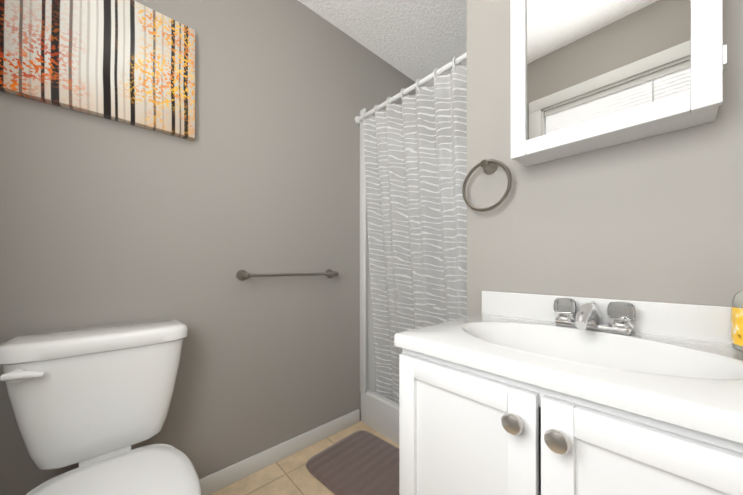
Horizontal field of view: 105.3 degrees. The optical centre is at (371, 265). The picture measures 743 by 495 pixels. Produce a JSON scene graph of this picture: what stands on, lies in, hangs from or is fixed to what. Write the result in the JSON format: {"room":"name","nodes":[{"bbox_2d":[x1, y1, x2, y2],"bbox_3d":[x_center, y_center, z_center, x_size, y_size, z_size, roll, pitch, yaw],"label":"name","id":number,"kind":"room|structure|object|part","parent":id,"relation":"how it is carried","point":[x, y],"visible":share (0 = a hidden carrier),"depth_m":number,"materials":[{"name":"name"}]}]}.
{"room":"bathroom","nodes":[
{"label":"bathroom","id":0,"kind":"room"},
{"bbox_2d":[0,0,421,494],"bbox_3d":[-0.374,-0.219,1.626,2.650,2.440,0.100,0,0,-43],"label":"wall","id":1,"kind":"structure","parent":0,"point":[104,222],"depth_m":1.28,"materials":[{"name":"grey paint"}]},
{"bbox_2d":[0,0,194,140],"bbox_3d":[-0.946,-0.755,1.008,0.541,0.450,0.037,0,0,-43],"label":"picture","id":2,"kind":"object","parent":1,"relation":"attached to","point":[130,62],"visible":0.96,"depth_m":0.99},
{"bbox_2d":[199,409,358,494],"bbox_3d":[-0.654,0.959,1.290,1.560,0.082,0.012,0,0,-43],"label":"baseboard","id":3,"kind":"structure","parent":1,"relation":"attached to","point":[223,478],"depth_m":1.43,"materials":[{"name":"white wood"}]},
{"bbox_2d":[236,269,338,280],"bbox_3d":[-0.403,0.046,1.474,0.543,0.050,0.083,0,0,-43],"label":"towel rail","id":4,"kind":"object","parent":1,"relation":"attached to","point":[242,275],"visible":1,"depth_m":1.39,"materials":[{"name":"silver metal"}]},
{"bbox_2d":[210,420,398,494],"bbox_3d":[0.454,1.024,0.721,2.650,0.050,2.550,0,0,-43],"label":"floor","id":5,"kind":"structure","parent":0,"point":[291,475],"depth_m":1.34,"materials":[{"name":"tile"}]},
{"bbox_2d":[0,320,200,494],"bbox_3d":[-0.699,0.605,0.743,0.442,0.788,0.745,0,0,-43],"label":"toilet","id":6,"kind":"object","parent":5,"relation":"on","point":[95,402],"visible":1,"depth_m":0.83,"materials":[{"name":"white ceramic"}]},
{"bbox_3d":[-0.920,0.292,0.750,0.073,0.036,0.039,0,0,-43],"label":"lever","id":7,"kind":"part","parent":6,"relation":"part of","materials":[{"name":"white ceramic"}]},
{"bbox_3d":[-0.878,0.426,0.939,0.418,0.323,0.190,0,0,-43],"label":"tank","id":8,"kind":"part","parent":6,"relation":"part of","materials":[{"name":"white ceramic"}]},
{"bbox_3d":[-0.878,0.238,0.939,0.442,0.052,0.216,0,0,-43],"label":"tank lid","id":9,"kind":"part","parent":6,"relation":"part of","materials":[{"name":"white ceramic"}]},
{"bbox_3d":[-0.651,0.807,0.690,0.366,0.384,0.602,0,0,-43],"label":"bowl","id":10,"kind":"part","parent":6,"relation":"part of","materials":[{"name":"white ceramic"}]},
{"bbox_3d":[-0.618,0.585,0.655,0.374,0.056,0.490,0,0,-43],"label":"seat lid","id":11,"kind":"part","parent":6,"relation":"part of","materials":[{"name":"white plastic"}]},
{"bbox_2d":[306,430,398,494],"bbox_3d":[0.015,0.989,1.363,0.610,0.022,0.430,0,0,43],"label":"bath mat","id":12,"kind":"object","parent":5,"relation":"on","point":[361,462],"visible":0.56,"depth_m":1.38,"materials":[{"name":"brown fabric"}]},
{"bbox_2d":[360,108,462,444],"bbox_3d":[0.528,0.007,1.809,0.869,2.012,0.846,0,0,-43],"label":"shower stall","id":13,"kind":"object","parent":5,"relation":"on","point":[379,413],"depth_m":1.80,"materials":[{"name":"white plastic"}]},
{"bbox_2d":[394,291,742,494],"bbox_3d":[0.440,0.544,0.620,0.505,0.910,0.640,0,0,-43],"label":"bathroom vanity","id":14,"kind":"object","parent":5,"relation":"on","point":[508,393],"visible":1,"depth_m":0.53,"materials":[{"name":"white painted wood"},{"name":"cultured marble"},{"name":"brushed nickel"}]},
{"bbox_3d":[0.182,0.551,0.596,0.004,0.579,0.220,0,0,-43],"label":"door panel","id":15,"kind":"part","parent":14,"relation":"part of","materials":[{"name":"white wood"}]},
{"bbox_3d":[0.179,0.551,0.594,0.018,0.665,0.306,0,0,-43],"label":"door frame","id":16,"kind":"part","parent":14,"relation":"part of","materials":[{"name":"white wood"}]},
{"bbox_3d":[0.243,0.269,0.485,0.033,0.035,0.035,0,0,-43],"label":"knob","id":17,"kind":"part","parent":14,"relation":"part of","materials":[{"name":"silver metal"}]},
{"bbox_3d":[0.288,0.269,0.437,0.033,0.035,0.035,0,0,-43],"label":"knob","id":18,"kind":"part","parent":14,"relation":"part of","materials":[{"name":"silver metal"}]},
{"bbox_2d":[553,298,635,334],"bbox_3d":[0.544,0.128,0.714,0.159,0.077,0.173,0,0,-43],"label":"faucet","id":19,"kind":"object","parent":14,"relation":"on","point":[571,316],"depth_m":0.72,"materials":[{"name":"silver metal"}]},
{"bbox_3d":[0.390,0.551,0.363,0.018,0.665,0.306,0,0,-43],"label":"door frame","id":20,"kind":"part","parent":14,"relation":"part of","materials":[{"name":"white wood"}]},
{"bbox_3d":[0.393,0.551,0.365,0.004,0.579,0.220,0,0,-43],"label":"door panel","id":21,"kind":"part","parent":14,"relation":"part of","materials":[{"name":"white wood"}]},
{"bbox_2d":[731,289,742,351],"bbox_3d":[0.748,0.067,0.537,0.081,0.197,0.081,0,0,-43],"label":"soap bottle","id":22,"kind":"object","parent":14,"relation":"on","point":[737,322],"visible":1,"depth_m":0.55,"materials":[{"name":"yellow plastic"}]},
{"bbox_2d":[298,0,466,86],"bbox_3d":[0.454,-1.471,0.726,2.650,0.060,2.550,0,0,-43],"label":"ceiling","id":23,"kind":"structure","parent":0,"point":[414,40],"depth_m":1.72,"materials":[{"name":"white paint"}]},
{"bbox_2d":[467,0,742,316],"bbox_3d":[1.007,-0.220,1.230,1.150,2.440,2.350,0,0,-43],"label":"wall","id":24,"kind":"structure","parent":0,"point":[657,218],"depth_m":0.78,"materials":[{"name":"grey paint"}]},
{"bbox_2d":[355,52,466,402],"bbox_3d":[0.250,-0.031,1.553,0.211,1.854,0.849,0,0,-43],"label":"shower curtain","id":25,"kind":"object","parent":24,"relation":"attached to","point":[415,153],"visible":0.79,"depth_m":1.51,"materials":[{"name":"grey fabric"}]},
{"bbox_3d":[0.198,-0.934,1.507,0.025,0.025,0.849,0,0,-43],"label":"rod","id":26,"kind":"part","parent":25,"relation":"part of","materials":[{"name":"white plastic"}]},
{"bbox_2d":[462,159,511,211],"bbox_3d":[0.406,-0.283,0.994,0.054,0.190,0.176,0,0,-43],"label":"towel ring","id":27,"kind":"object","parent":24,"relation":"attached to","point":[490,166],"visible":1,"depth_m":0.98,"materials":[{"name":"silver metal"}]},
{"bbox_2d":[482,291,731,343],"bbox_3d":[0.617,0.144,0.784,0.024,0.110,0.640,0,0,-43],"label":"backsplash","id":28,"kind":"structure","parent":24,"relation":"attached to","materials":[{"name":"white stone"}]},
{"bbox_2d":[511,0,726,166],"bbox_3d":[0.597,-0.661,0.741,0.115,0.680,0.407,0,0,-43],"label":"upper cabinet","id":29,"kind":"object","parent":24,"relation":"attached to","point":[588,75],"visible":1,"depth_m":0.69,"materials":[{"name":"white wood"}]},
{"bbox_2d":[526,0,690,139],"bbox_3d":[0.561,-0.661,0.711,0.004,0.600,0.322,0,0,-43],"label":"mirror","id":30,"kind":"object","parent":29,"relation":"attached to","point":[589,63],"depth_m":0.70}
]}

